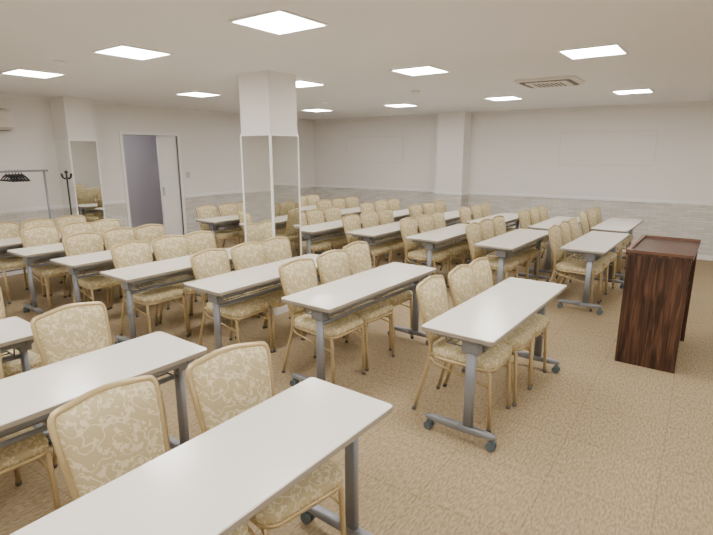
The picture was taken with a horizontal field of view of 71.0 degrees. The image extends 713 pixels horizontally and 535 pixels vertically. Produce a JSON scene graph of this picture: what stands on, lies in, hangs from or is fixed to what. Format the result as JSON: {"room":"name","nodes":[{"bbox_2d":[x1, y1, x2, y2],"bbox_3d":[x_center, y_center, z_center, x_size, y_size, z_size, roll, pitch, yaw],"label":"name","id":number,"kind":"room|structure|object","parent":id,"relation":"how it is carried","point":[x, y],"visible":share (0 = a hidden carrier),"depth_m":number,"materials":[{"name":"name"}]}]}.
{"room":"conference room","nodes":[
{"label":"conference room","id":0,"kind":"room"},
{"bbox_2d":[122,135,163,227],"bbox_3d":[-4.284,-1.658,9.300,1.450,2.480,2.460,9,16,34],"label":"doorway","id":1,"kind":"structure","parent":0,"point":[140,151],"depth_m":10.26,"materials":[{"name":"grey"}]},
{"bbox_2d":[0,97,314,270],"bbox_3d":[-4.828,-1.166,7.152,0.150,2.480,13.150,9,16,34],"label":"wall","id":2,"kind":"structure","parent":0,"point":[209,142],"depth_m":8.28,"materials":[{"name":"white paint"}]},
{"bbox_2d":[0,109,13,130],"bbox_3d":[-4.943,-1.930,6.479,0.210,0.283,0.800,9,16,34],"label":"air conditioner","id":3,"kind":"object","parent":2,"relation":"attached to","point":[6,119],"visible":1,"depth_m":6.69,"materials":[{"name":"beige"}]},
{"bbox_2d":[118,131,186,234],"bbox_3d":[-3.616,-1.346,8.901,0.170,2.050,1.160,9,16,34],"label":"door frame","id":4,"kind":"structure","parent":2,"relation":"attached to","point":[177,135],"depth_m":8.68,"materials":[{"name":"white"}]},
{"bbox_2d":[0,94,313,120],"bbox_3d":[-4.720,-2.357,6.877,0.030,0.035,12.970,9,16,34],"label":"crown molding","id":5,"kind":"structure","parent":2,"relation":"attached to","point":[1,95],"depth_m":7.92,"materials":[{"name":"white"}]},
{"bbox_2d":[0,185,314,213],"bbox_3d":[-4.721,-0.841,7.232,0.020,0.050,12.980,9,16,34],"label":"trim","id":6,"kind":"structure","parent":2,"relation":"attached to","point":[304,186],"depth_m":8.17,"materials":[{"name":"white"}]},
{"bbox_2d":[156,135,182,234],"bbox_3d":[-3.397,-1.385,9.161,0.075,1.990,0.380,9,16,34],"label":"door","id":7,"kind":"structure","parent":2,"relation":"in","point":[166,145],"depth_m":9.12,"materials":[{"name":"white"}]},
{"bbox_2d":[0,227,712,534],"bbox_3d":[-1.118,0.640,5.043,12.750,0.100,13.300,9,16,34],"label":"floor","id":8,"kind":"structure","parent":0,"point":[599,444],"depth_m":3.18,"materials":[{"name":"carpet"}]},
{"bbox_2d":[0,287,42,377],"bbox_3d":[-2.278,0.574,3.115,0.560,0.897,0.402,9,16,34],"label":"banquet chair","id":9,"kind":"object","parent":8,"relation":"on","point":[11,368],"visible":0.48,"depth_m":3.07,"materials":[{"name":"fabric"}]},
{"bbox_2d":[0,221,45,303],"bbox_3d":[-4.107,-0.082,5.979,0.560,0.897,0.402,10,16,36],"label":"banquet chair","id":10,"kind":"object","parent":8,"relation":"on","point":[8,230],"visible":0.71,"depth_m":6.02,"materials":[{"name":"fabric"}]},
{"bbox_2d":[0,317,51,444],"bbox_3d":[-2.403,0.812,2.502,0.472,0.700,1.500,9,16,36],"label":"folding table","id":11,"kind":"object","parent":8,"relation":"on","point":[15,332],"visible":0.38,"depth_m":2.89,"materials":[{"name":"beige laminate"}]},
{"bbox_2d":[0,351,60,510],"bbox_3d":[-1.686,0.776,2.233,0.560,0.897,0.402,10,16,37],"label":"banquet chair","id":12,"kind":"object","parent":8,"relation":"on","point":[14,456],"visible":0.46,"depth_m":2.18,"materials":[{"name":"fabric"}]},
{"bbox_2d":[0,170,65,277],"bbox_3d":[-4.461,-0.507,6.484,0.409,1.493,1.050,9,16,34],"label":"coat rack","id":13,"kind":"object","parent":8,"relation":"on","point":[15,177],"visible":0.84,"depth_m":6.46,"materials":[{"name":"grey metal"}]},
{"bbox_2d":[20,218,81,295],"bbox_3d":[-3.848,-0.157,6.304,0.560,0.897,0.402,9,16,34],"label":"banquet chair","id":14,"kind":"object","parent":8,"relation":"on","point":[36,221],"visible":0.31,"depth_m":6.33,"materials":[{"name":"fabric"}]},
{"bbox_2d":[19,225,86,310],"bbox_3d":[-3.415,-0.003,5.633,0.560,0.897,0.402,10,16,37],"label":"banquet chair","id":15,"kind":"object","parent":8,"relation":"on","point":[33,236],"visible":0.58,"depth_m":5.60,"materials":[{"name":"fabric"}]},
{"bbox_2d":[0,233,111,306],"bbox_3d":[-3.772,-0.040,6.222,0.472,0.700,1.500,9,16,36],"label":"folding table","id":16,"kind":"object","parent":8,"relation":"on","point":[11,243],"visible":0.03,"depth_m":5.73,"materials":[{"name":"beige laminate"}]},
{"bbox_2d":[50,96,105,221],"bbox_3d":[-4.180,-1.266,7.587,0.412,2.480,0.424,9,16,34],"label":"column","id":17,"kind":"structure","parent":8,"relation":"on","point":[76,147],"depth_m":7.37,"materials":[{"name":"white paint"}]},
{"bbox_2d":[7,243,152,313],"bbox_3d":[-3.060,0.056,5.804,0.472,0.700,1.500,9,16,36],"label":"folding table","id":18,"kind":"object","parent":8,"relation":"on","point":[30,255],"visible":0.37,"depth_m":5.26,"materials":[{"name":"beige laminate"}]},
{"bbox_2d":[54,215,107,287],"bbox_3d":[-3.631,-0.229,6.618,0.560,0.897,0.402,10,16,38],"label":"banquet chair","id":19,"kind":"object","parent":8,"relation":"on","point":[66,219],"visible":0.2,"depth_m":6.65,"materials":[{"name":"fabric"}]},
{"bbox_2d":[60,222,122,301],"bbox_3d":[-3.161,-0.077,5.958,0.560,0.897,0.402,10,16,36],"label":"banquet chair","id":20,"kind":"object","parent":8,"relation":"on","point":[74,227],"visible":0.34,"depth_m":5.98,"materials":[{"name":"fabric"}]},
{"bbox_2d":[62,232,121,309],"bbox_3d":[-2.669,0.105,5.163,0.560,0.897,0.402,10,16,37],"label":"banquet chair","id":21,"kind":"object","parent":8,"relation":"on","point":[79,243],"visible":0.56,"depth_m":5.14,"materials":[{"name":"fabric"}]},
{"bbox_2d":[30,301,170,467],"bbox_3d":[-1.359,0.673,2.683,0.560,0.897,0.402,9,16,34],"label":"banquet chair","id":22,"kind":"object","parent":8,"relation":"on","point":[61,333],"visible":0.38,"depth_m":2.71,"materials":[{"name":"fabric"}]},
{"bbox_2d":[0,331,206,448],"bbox_3d":[-1.397,0.871,2.242,0.472,0.700,1.500,9,16,36],"label":"folding table","id":23,"kind":"object","parent":8,"relation":"on","point":[27,399],"visible":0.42,"depth_m":2.35,"materials":[{"name":"beige laminate"}]},
{"bbox_2d":[89,219,147,297],"bbox_3d":[-2.947,-0.138,6.222,0.560,0.897,0.402,9,16,34],"label":"banquet chair","id":24,"kind":"object","parent":8,"relation":"on","point":[99,226],"visible":0.32,"depth_m":6.23,"materials":[{"name":"fabric"}]},
{"bbox_2d":[102,227,141,317],"bbox_3d":[-2.434,0.026,5.507,0.560,0.897,0.402,9,16,35],"label":"banquet chair","id":25,"kind":"object","parent":8,"relation":"on","point":[114,236],"visible":0.35,"depth_m":5.52,"materials":[{"name":"fabric"}]},
{"bbox_2d":[50,244,207,302],"bbox_3d":[-2.326,0.160,5.348,0.472,0.700,1.500,9,16,36],"label":"folding table","id":26,"kind":"object","parent":8,"relation":"on","point":[75,264],"visible":0.2,"depth_m":4.79,"materials":[{"name":"beige laminate"}]},
{"bbox_2d":[47,375,247,534],"bbox_3d":[-0.689,0.891,1.730,0.560,0.897,0.402,9,16,36],"label":"banquet chair","id":27,"kind":"object","parent":8,"relation":"on","point":[111,430],"visible":0.61,"depth_m":1.75,"materials":[{"name":"fabric"}]},
{"bbox_2d":[110,240,188,336],"bbox_3d":[-1.924,0.221,4.656,0.560,0.897,0.402,9,16,35],"label":"banquet chair","id":28,"kind":"object","parent":8,"relation":"on","point":[135,252],"visible":0.79,"depth_m":4.63,"materials":[{"name":"fabric"}]},
{"bbox_2d":[133,224,196,309],"bbox_3d":[-2.206,-0.034,5.768,0.560,0.897,0.402,9,16,35],"label":"banquet chair","id":29,"kind":"object","parent":8,"relation":"on","point":[148,232],"visible":0.37,"depth_m":5.79,"materials":[{"name":"fabric"}]},
{"bbox_2d":[100,247,263,343],"bbox_3d":[-1.581,0.277,4.838,0.472,0.700,1.500,9,16,36],"label":"folding table","id":30,"kind":"object","parent":8,"relation":"on","point":[130,276],"visible":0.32,"depth_m":4.37,"materials":[{"name":"beige laminate"}]},
{"bbox_2d":[151,235,222,335],"bbox_3d":[-1.689,0.145,4.989,0.560,0.897,0.402,10,16,38],"label":"banquet chair","id":31,"kind":"object","parent":8,"relation":"on","point":[166,247],"visible":0.57,"depth_m":4.99,"materials":[{"name":"fabric"}]},
{"bbox_2d":[10,377,392,534],"bbox_3d":[-0.465,1.006,1.653,0.472,0.700,1.500,9,16,36],"label":"folding table","id":32,"kind":"object","parent":8,"relation":"on","point":[214,482],"visible":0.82,"depth_m":1.65,"materials":[{"name":"beige laminate"}]},
{"bbox_2d":[183,231,233,325],"bbox_3d":[-1.471,0.083,5.257,0.560,0.897,0.402,9,16,35],"label":"banquet chair","id":33,"kind":"object","parent":8,"relation":"on","point":[197,241],"visible":0.34,"depth_m":5.29,"materials":[{"name":"fabric"}]},
{"bbox_2d":[195,204,238,247],"bbox_3d":[-2.214,-0.541,7.984,0.560,0.897,0.402,9,16,35],"label":"banquet chair","id":34,"kind":"object","parent":8,"relation":"on","point":[203,211],"visible":0.66,"depth_m":7.95,"materials":[{"name":"fabric"}]},
{"bbox_2d":[196,215,240,234],"bbox_3d":[-1.843,-0.497,8.218,0.472,0.700,1.500,9,16,36],"label":"folding table","id":35,"kind":"object","parent":8,"relation":"on","point":[213,222],"visible":0.23,"depth_m":7.71,"materials":[{"name":"beige laminate"}]},
{"bbox_2d":[218,202,243,247],"bbox_3d":[-1.953,-0.617,8.315,0.560,0.897,0.402,9,16,35],"label":"banquet chair","id":36,"kind":"object","parent":8,"relation":"on","point":[228,208],"visible":0.44,"depth_m":8.30,"materials":[{"name":"fabric"}]},
{"bbox_2d":[190,248,273,352],"bbox_3d":[-1.062,0.309,4.273,0.560,0.897,0.402,9,16,33],"label":"banquet chair","id":37,"kind":"object","parent":8,"relation":"on","point":[206,263],"visible":0.73,"depth_m":4.23,"materials":[{"name":"fabric"}]},
{"bbox_2d":[183,254,319,359],"bbox_3d":[-0.733,0.364,4.458,0.472,0.700,1.500,9,16,36],"label":"folding table","id":38,"kind":"object","parent":8,"relation":"on","point":[218,288],"visible":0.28,"depth_m":4.00,"materials":[{"name":"beige laminate"}]},
{"bbox_2d":[186,341,345,534],"bbox_3d":[-0.365,0.815,2.060,0.402,0.897,0.560,-12,18,-43],"label":"banquet chair","id":39,"kind":"object","parent":8,"relation":"on","point":[226,382],"visible":0.57,"depth_m":2.05,"materials":[{"name":"fabric"}]},
{"bbox_2d":[230,241,305,351],"bbox_3d":[-0.813,0.235,4.594,0.560,0.897,0.402,10,16,37],"label":"banquet chair","id":40,"kind":"object","parent":8,"relation":"on","point":[245,255],"visible":0.44,"depth_m":4.56,"materials":[{"name":"fabric"}]},
{"bbox_2d":[238,70,301,315],"bbox_3d":[-0.909,-0.760,5.378,0.432,2.480,0.434,9,16,34],"label":"column","id":41,"kind":"structure","parent":8,"relation":"on","point":[269,139],"depth_m":5.14,"materials":[{"name":"white paint"}]},
{"bbox_2d":[261,237,321,339],"bbox_3d":[-0.604,0.172,4.869,0.560,0.897,0.402,10,16,36],"label":"banquet chair","id":42,"kind":"object","parent":8,"relation":"on","point":[275,248],"visible":0.39,"depth_m":4.91,"materials":[{"name":"fabric"}]},
{"bbox_2d":[301,211,331,254],"bbox_3d":[-0.666,-0.331,7.066,0.560,0.897,0.402,10,16,38],"label":"banquet chair","id":43,"kind":"object","parent":8,"relation":"on","point":[316,245],"visible":0.42,"depth_m":6.96,"materials":[{"name":"fabric"}]},
{"bbox_2d":[278,258,365,383],"bbox_3d":[-0.263,0.403,3.862,0.560,0.897,0.402,10,16,36],"label":"banquet chair","id":44,"kind":"object","parent":8,"relation":"on","point":[296,275],"visible":0.8,"depth_m":3.82,"materials":[{"name":"fabric"}]},
{"bbox_2d":[306,208,347,253],"bbox_3d":[-0.418,-0.408,7.403,0.560,0.897,0.402,9,16,33],"label":"banquet chair","id":45,"kind":"object","parent":8,"relation":"on","point":[314,216],"visible":0.5,"depth_m":7.35,"materials":[{"name":"fabric"}]},
{"bbox_2d":[316,199,339,248],"bbox_3d":[-0.391,-0.746,8.877,0.560,0.897,0.402,10,16,37],"label":"banquet chair","id":46,"kind":"object","parent":8,"relation":"on","point":[322,204],"visible":0.32,"depth_m":8.89,"materials":[{"name":"fabric"}]},
{"bbox_2d":[324,206,345,250],"bbox_3d":[-0.174,-0.480,7.716,0.560,0.897,0.402,9,16,35],"label":"banquet chair","id":47,"kind":"object","parent":8,"relation":"on","point":[332,213],"visible":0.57,"depth_m":7.73,"materials":[{"name":"fabric"}]},
{"bbox_2d":[301,218,375,281],"bbox_3d":[-0.295,-0.287,7.299,0.472,0.700,1.500,9,16,36],"label":"folding table","id":48,"kind":"object","parent":8,"relation":"on","point":[309,231],"visible":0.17,"depth_m":6.88,"materials":[{"name":"beige laminate"}]},
{"bbox_2d":[331,198,361,226],"bbox_3d":[-0.132,-0.822,9.209,0.560,0.897,0.402,9,16,34],"label":"banquet chair","id":49,"kind":"object","parent":8,"relation":"on","point":[338,202],"visible":0.32,"depth_m":9.24,"materials":[{"name":"fabric"}]},
{"bbox_2d":[345,196,358,208],"bbox_3d":[0.113,-0.894,9.524,0.560,0.897,0.402,9,16,36],"label":"banquet chair","id":50,"kind":"object","parent":8,"relation":"on","point":[352,201],"visible":0.38,"depth_m":9.54,"materials":[{"name":"fabric"}]},
{"bbox_2d":[322,206,384,250],"bbox_3d":[-0.021,-0.703,9.115,0.472,0.700,1.500,9,16,36],"label":"folding table","id":51,"kind":"object","parent":8,"relation":"on","point":[356,210],"visible":0.08,"depth_m":8.77,"materials":[{"name":"beige laminate"}]},
{"bbox_2d":[316,249,394,370],"bbox_3d":[-0.006,0.324,4.208,0.560,0.897,0.402,10,16,38],"label":"banquet chair","id":52,"kind":"object","parent":8,"relation":"on","point":[332,265],"visible":0.61,"depth_m":4.16,"materials":[{"name":"fabric"}]},
{"bbox_2d":[281,262,435,386],"bbox_3d":[0.097,0.453,4.068,0.472,0.700,1.500,9,16,36],"label":"folding table","id":53,"kind":"object","parent":8,"relation":"on","point":[332,298],"visible":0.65,"depth_m":3.79,"materials":[{"name":"beige laminate"}]},
{"bbox_2d":[342,214,389,267],"bbox_3d":[0.131,-0.262,6.764,0.560,0.897,0.402,9,16,34],"label":"banquet chair","id":54,"kind":"object","parent":8,"relation":"on","point":[351,222],"visible":0.66,"depth_m":6.72,"materials":[{"name":"fabric"}]},
{"bbox_2d":[342,241,413,350],"bbox_3d":[0.199,0.230,4.617,0.560,0.897,0.402,9,16,35],"label":"banquet chair","id":55,"kind":"object","parent":8,"relation":"on","point":[358,252],"visible":0.46,"depth_m":4.60,"materials":[{"name":"fabric"}]},
{"bbox_2d":[360,202,398,255],"bbox_3d":[0.384,-0.640,8.417,0.560,0.897,0.402,9,16,34],"label":"banquet chair","id":56,"kind":"object","parent":8,"relation":"on","point":[366,206],"visible":0.34,"depth_m":8.43,"materials":[{"name":"fabric"}]},
{"bbox_2d":[360,211,405,267],"bbox_3d":[0.384,-0.339,7.100,0.560,0.897,0.402,10,16,37],"label":"banquet chair","id":57,"kind":"object","parent":8,"relation":"on","point":[368,218],"visible":0.56,"depth_m":7.06,"materials":[{"name":"fabric"}]},
{"bbox_2d":[346,221,426,266],"bbox_3d":[0.494,-0.220,7.007,0.472,0.700,1.500,9,16,36],"label":"folding table","id":58,"kind":"object","parent":8,"relation":"on","point":[381,231],"visible":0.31,"depth_m":6.62,"materials":[{"name":"beige laminate"}]},
{"bbox_2d":[374,200,399,254],"bbox_3d":[0.634,-0.719,8.759,0.560,0.897,0.402,10,16,36],"label":"banquet chair","id":59,"kind":"object","parent":8,"relation":"on","point":[380,204],"visible":0.35,"depth_m":8.76,"materials":[{"name":"fabric"}]},
{"bbox_2d":[387,198,401,236],"bbox_3d":[0.868,-0.791,9.077,0.560,0.897,0.402,10,16,38],"label":"banquet chair","id":60,"kind":"object","parent":8,"relation":"on","point":[393,203],"visible":0.34,"depth_m":9.12,"materials":[{"name":"fabric"}]},
{"bbox_2d":[377,208,420,266],"bbox_3d":[0.627,-0.411,7.416,0.560,0.897,0.402,10,16,37],"label":"banquet chair","id":61,"kind":"object","parent":8,"relation":"on","point":[385,216],"visible":0.43,"depth_m":7.44,"materials":[{"name":"fabric"}]},
{"bbox_2d":[381,209,423,260],"bbox_3d":[0.749,-0.598,8.658,0.472,0.700,1.500,9,16,36],"label":"folding table","id":62,"kind":"object","parent":8,"relation":"on","point":[399,214],"visible":0.06,"depth_m":8.42,"materials":[{"name":"beige laminate"}]},
{"bbox_2d":[407,204,436,262],"bbox_3d":[1.159,-0.571,8.114,0.560,0.897,0.402,10,16,36],"label":"banquet chair","id":63,"kind":"object","parent":8,"relation":"on","point":[415,210],"visible":0.3,"depth_m":8.13,"materials":[{"name":"fabric"}]},
{"bbox_2d":[399,217,448,287],"bbox_3d":[0.866,-0.177,6.395,0.560,0.897,0.402,10,16,36],"label":"banquet chair","id":64,"kind":"object","parent":8,"relation":"on","point":[408,225],"visible":0.77,"depth_m":6.35,"materials":[{"name":"fabric"}]},
{"bbox_2d":[417,214,463,270],"bbox_3d":[1.128,-0.252,6.721,0.560,0.897,0.402,10,16,37],"label":"banquet chair","id":65,"kind":"object","parent":8,"relation":"on","point":[425,223],"visible":0.58,"depth_m":6.67,"materials":[{"name":"fabric"}]},
{"bbox_2d":[406,224,475,290],"bbox_3d":[1.235,-0.133,6.629,0.472,0.700,1.500,9,16,36],"label":"folding table","id":66,"kind":"object","parent":8,"relation":"on","point":[457,231],"visible":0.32,"depth_m":6.22,"materials":[{"name":"beige laminate"}]},
{"bbox_2d":[422,202,459,258],"bbox_3d":[1.429,-0.645,8.437,0.560,0.897,0.402,9,16,36],"label":"banquet chair","id":67,"kind":"object","parent":8,"relation":"on","point":[428,207],"visible":0.27,"depth_m":8.45,"materials":[{"name":"fabric"}]},
{"bbox_2d":[415,210,471,264],"bbox_3d":[1.535,-0.526,8.345,0.472,0.700,1.500,9,16,36],"label":"folding table","id":68,"kind":"object","parent":8,"relation":"on","point":[450,216],"visible":0.15,"depth_m":8.21,"materials":[{"name":"beige laminate"}]},
{"bbox_2d":[433,200,469,251],"bbox_3d":[1.659,-0.718,8.757,0.560,0.897,0.402,10,16,38],"label":"banquet chair","id":69,"kind":"object","parent":8,"relation":"on","point":[440,205],"visible":0.32,"depth_m":8.79,"materials":[{"name":"fabric"}]},
{"bbox_2d":[430,211,474,269],"bbox_3d":[1.350,-0.326,7.045,0.560,0.897,0.402,10,16,36],"label":"banquet chair","id":70,"kind":"object","parent":8,"relation":"on","point":[438,216],"visible":0.41,"depth_m":7.03,"materials":[{"name":"fabric"}]},
{"bbox_2d":[434,111,471,238],"bbox_3d":[1.949,-1.856,10.164,0.600,2.480,0.380,9,16,34],"label":"pilaster","id":71,"kind":"object","parent":8,"relation":"on","point":[454,128],"visible":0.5,"depth_m":9.95,"materials":[{"name":"white paint"}]},
{"bbox_2d":[412,275,512,432],"bbox_3d":[0.711,0.529,3.312,0.560,0.897,0.402,9,16,34],"label":"banquet chair","id":72,"kind":"object","parent":8,"relation":"on","point":[431,292],"visible":0.81,"depth_m":3.25,"materials":[{"name":"fabric"}]},
{"bbox_2d":[456,206,489,263],"bbox_3d":[1.887,-0.485,7.737,0.560,0.897,0.402,9,16,34],"label":"banquet chair","id":73,"kind":"object","parent":8,"relation":"on","point":[464,212],"visible":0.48,"depth_m":7.74,"materials":[{"name":"fabric"}]},
{"bbox_2d":[442,264,534,406],"bbox_3d":[0.976,0.453,3.642,0.560,0.897,0.402,9,16,34],"label":"banquet chair","id":74,"kind":"object","parent":8,"relation":"on","point":[460,278],"visible":0.49,"depth_m":3.56,"materials":[{"name":"fabric"}]},
{"bbox_2d":[468,204,508,259],"bbox_3d":[2.153,-0.562,8.075,0.560,0.897,0.402,9,16,34],"label":"banquet chair","id":75,"kind":"object","parent":8,"relation":"on","point":[476,210],"visible":0.31,"depth_m":8.07,"materials":[{"name":"fabric"}]},
{"bbox_2d":[465,222,518,279],"bbox_3d":[1.599,-0.068,5.919,0.560,0.897,0.402,9,16,35],"label":"banquet chair","id":76,"kind":"object","parent":8,"relation":"on","point":[473,230],"visible":0.62,"depth_m":5.87,"materials":[{"name":"fabric"}]},
{"bbox_2d":[466,213,518,270],"bbox_3d":[2.267,-0.441,7.972,0.472,0.700,1.500,9,16,36],"label":"folding table","id":77,"kind":"object","parent":8,"relation":"on","point":[509,217],"visible":0.23,"depth_m":7.95,"materials":[{"name":"beige laminate"}]},
{"bbox_2d":[422,277,566,451],"bbox_3d":[1.018,0.584,3.499,0.472,0.700,1.500,9,16,36],"label":"folding table","id":78,"kind":"object","parent":8,"relation":"on","point":[488,317],"visible":0.91,"depth_m":3.12,"materials":[{"name":"beige laminate"}]},
{"bbox_2d":[481,202,516,231],"bbox_3d":[2.386,-0.633,8.385,0.560,0.897,0.402,9,16,34],"label":"banquet chair","id":79,"kind":"object","parent":8,"relation":"on","point":[486,208],"visible":0.34,"depth_m":8.35,"materials":[{"name":"fabric"}]},
{"bbox_2d":[479,218,528,278],"bbox_3d":[1.837,-0.149,6.269,0.560,0.897,0.402,9,16,36],"label":"banquet chair","id":80,"kind":"object","parent":8,"relation":"on","point":[486,225],"visible":0.54,"depth_m":6.23,"materials":[{"name":"fabric"}]},
{"bbox_2d":[462,257,548,389],"bbox_3d":[1.172,0.397,3.888,0.560,0.897,0.402,9,16,35],"label":"banquet chair","id":81,"kind":"object","parent":8,"relation":"on","point":[480,267],"visible":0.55,"depth_m":3.84,"materials":[{"name":"fabric"}]},
{"bbox_2d":[475,228,548,283],"bbox_3d":[1.963,-0.027,6.165,0.472,0.700,1.500,9,16,36],"label":"folding table","id":82,"kind":"object","parent":8,"relation":"on","point":[512,241],"visible":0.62,"depth_m":5.86,"materials":[{"name":"beige laminate"}]},
{"bbox_2d":[491,215,539,280],"bbox_3d":[2.082,-0.220,6.580,0.560,0.897,0.402,10,16,37],"label":"banquet chair","id":83,"kind":"object","parent":8,"relation":"on","point":[499,226],"visible":0.52,"depth_m":6.55,"materials":[{"name":"fabric"}]},
{"bbox_2d":[514,209,559,276],"bbox_3d":[2.647,-0.375,7.256,0.560,0.897,0.402,10,16,37],"label":"banquet chair","id":84,"kind":"object","parent":8,"relation":"on","point":[523,215],"visible":0.5,"depth_m":7.21,"materials":[{"name":"fabric"}]},
{"bbox_2d":[525,207,567,264],"bbox_3d":[2.912,-0.451,7.589,0.560,0.897,0.402,9,16,35],"label":"banquet chair","id":85,"kind":"object","parent":8,"relation":"on","point":[533,212],"visible":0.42,"depth_m":7.57,"materials":[{"name":"fabric"}]},
{"bbox_2d":[534,205,568,259],"bbox_3d":[3.155,-0.522,7.899,0.560,0.897,0.402,10,16,38],"label":"banquet chair","id":86,"kind":"object","parent":8,"relation":"on","point":[542,209],"visible":0.31,"depth_m":7.92,"materials":[{"name":"fabric"}]},
{"bbox_2d":[528,216,579,278],"bbox_3d":[3.020,-0.331,7.492,0.472,0.700,1.500,9,16,36],"label":"folding table","id":87,"kind":"object","parent":8,"relation":"on","point":[546,224],"visible":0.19,"depth_m":7.01,"materials":[{"name":"beige laminate"}]},
{"bbox_2d":[548,224,602,310],"bbox_3d":[2.485,-0.022,5.717,0.560,0.897,0.402,10,16,36],"label":"banquet chair","id":88,"kind":"object","parent":8,"relation":"on","point":[554,232],"visible":0.9,"depth_m":5.66,"materials":[{"name":"fabric"}]},
{"bbox_2d":[558,221,609,301],"bbox_3d":[2.741,-0.100,6.055,0.560,0.897,0.402,9,16,34],"label":"banquet chair","id":89,"kind":"object","parent":8,"relation":"on","point":[564,227],"visible":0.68,"depth_m":6.00,"materials":[{"name":"fabric"}]},
{"bbox_2d":[563,217,616,288],"bbox_3d":[2.979,-0.171,6.365,0.560,0.897,0.402,10,16,38],"label":"banquet chair","id":90,"kind":"object","parent":8,"relation":"on","point":[573,223],"visible":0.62,"depth_m":6.36,"materials":[{"name":"fabric"}]},
{"bbox_2d":[557,231,629,314],"bbox_3d":[2.851,0.020,5.961,0.472,0.700,1.500,9,16,36],"label":"folding table","id":91,"kind":"object","parent":8,"relation":"on","point":[593,244],"visible":0.94,"depth_m":5.54,"materials":[{"name":"beige laminate"}]},
{"bbox_2d":[574,211,621,278],"bbox_3d":[3.452,-0.341,7.111,0.560,0.897,0.402,9,16,34],"label":"banquet chair","id":92,"kind":"object","parent":8,"relation":"on","point":[583,218],"visible":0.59,"depth_m":7.06,"materials":[{"name":"fabric"}]},
{"bbox_2d":[587,208,628,273],"bbox_3d":[3.719,-0.416,7.439,0.560,0.897,0.402,10,16,38],"label":"banquet chair","id":93,"kind":"object","parent":8,"relation":"on","point":[591,214],"visible":0.45,"depth_m":7.39,"materials":[{"name":"fabric"}]},
{"bbox_2d":[594,206,632,248],"bbox_3d":[3.958,-0.487,7.749,0.560,0.897,0.402,9,16,34],"label":"banquet chair","id":94,"kind":"object","parent":8,"relation":"on","point":[597,209],"visible":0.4,"depth_m":7.70,"materials":[{"name":"fabric"}]},
{"bbox_2d":[591,217,643,280],"bbox_3d":[3.825,-0.297,7.343,0.472,0.700,1.500,9,16,36],"label":"folding table","id":95,"kind":"object","parent":8,"relation":"on","point":[616,225],"visible":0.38,"depth_m":7.08,"materials":[{"name":"beige laminate"}]},
{"bbox_2d":[614,235,700,373],"bbox_3d":[2.603,0.267,4.316,0.452,0.952,0.914,9,16,36],"label":"lectern","id":96,"kind":"object","parent":8,"relation":"on","point":[660,270],"visible":1,"depth_m":3.98,"materials":[{"name":"brown"}]},
{"bbox_2d":[0,0,712,119],"bbox_3d":[-1.118,-1.875,4.467,12.750,0.100,13.300,9,16,34],"label":"ceiling","id":97,"kind":"structure","parent":0,"point":[485,46],"depth_m":3.90,"materials":[{"name":"white paint"}]},
{"bbox_2d":[0,68,65,78],"bbox_3d":[-3.234,-1.939,4.998,0.430,0.012,0.430,9,16,35],"label":"ceiling light","id":98,"kind":"object","parent":97,"relation":"attached to","point":[17,71],"depth_m":4.98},
{"bbox_2d":[92,44,172,59],"bbox_3d":[-1.771,-1.701,3.959,0.430,0.012,0.430,9,16,35],"label":"ceiling light","id":99,"kind":"object","parent":97,"relation":"attached to","point":[120,50],"depth_m":3.94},
{"bbox_2d":[175,91,221,96],"bbox_3d":[-2.140,-2.345,6.773,0.430,0.012,0.430,9,16,35],"label":"ceiling light","id":100,"kind":"object","parent":97,"relation":"attached to","point":[197,94],"depth_m":6.77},
{"bbox_2d":[228,8,328,34],"bbox_3d":[-0.469,-1.493,3.051,0.430,0.012,0.430,9,16,35],"label":"ceiling light","id":101,"kind":"object","parent":97,"relation":"attached to","point":[279,21],"depth_m":3.03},
{"bbox_2d":[296,80,325,87],"bbox_3d":[-0.652,-2.111,5.752,0.430,0.012,0.430,9,16,35],"label":"ceiling light","id":102,"kind":"object","parent":97,"relation":"attached to","point":[299,83],"depth_m":5.75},
{"bbox_2d":[389,65,449,75],"bbox_3d":[0.616,-1.901,4.832,0.430,0.012,0.430,9,16,35],"label":"ceiling light","id":103,"kind":"object","parent":97,"relation":"attached to","point":[425,69],"depth_m":4.80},
{"bbox_2d":[484,96,523,100],"bbox_3d":[2.144,-2.460,7.274,0.430,0.012,0.430,9,16,35],"label":"ceiling light","id":104,"kind":"object","parent":97,"relation":"attached to","point":[501,98],"depth_m":7.27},
{"bbox_2d":[514,75,584,87],"bbox_3d":[2.147,-2.050,5.560,0.640,0.046,0.640,9,16,34],"label":"air conditioner","id":105,"kind":"object","parent":97,"relation":"attached to","point":[569,80],"depth_m":5.41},
{"bbox_2d":[557,43,627,59],"bbox_3d":[1.860,-1.694,3.928,0.430,0.012,0.430,9,16,35],"label":"ceiling light","id":106,"kind":"object","parent":97,"relation":"attached to","point":[615,48],"depth_m":3.90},
{"bbox_2d":[611,88,653,94],"bbox_3d":[3.572,-2.273,6.459,0.430,0.012,0.430,9,16,35],"label":"ceiling light","id":107,"kind":"object","parent":97,"relation":"attached to","point":[646,90],"depth_m":6.44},
{"bbox_2d":[314,104,712,255],"bbox_3d":[3.368,-1.710,9.526,10.900,2.480,0.150,9,16,34],"label":"wall","id":108,"kind":"structure","parent":0,"point":[516,152],"depth_m":9.25,"materials":[{"name":"white paint"}]},
{"bbox_2d":[346,136,403,162],"bbox_3d":[0.396,-2.665,11.300,1.524,0.574,0.016,9,16,34],"label":"wall panel","id":109,"kind":"object","parent":108,"relation":"attached to","point":[374,149],"visible":1,"depth_m":11.27,"materials":[{"name":"white paint"}]},
{"bbox_2d":[314,101,712,120],"bbox_3d":[3.317,-2.885,9.181,10.600,0.035,0.030,9,16,34],"label":"crown molding","id":110,"kind":"structure","parent":108,"relation":"attached to","point":[703,102],"depth_m":9.03,"materials":[{"name":"white"}]},
{"bbox_2d":[315,185,712,205],"bbox_3d":[3.320,-1.368,9.533,10.600,0.050,0.020,9,16,34],"label":"trim","id":111,"kind":"structure","parent":108,"relation":"attached to","point":[330,186],"depth_m":9.31,"materials":[{"name":"white"}]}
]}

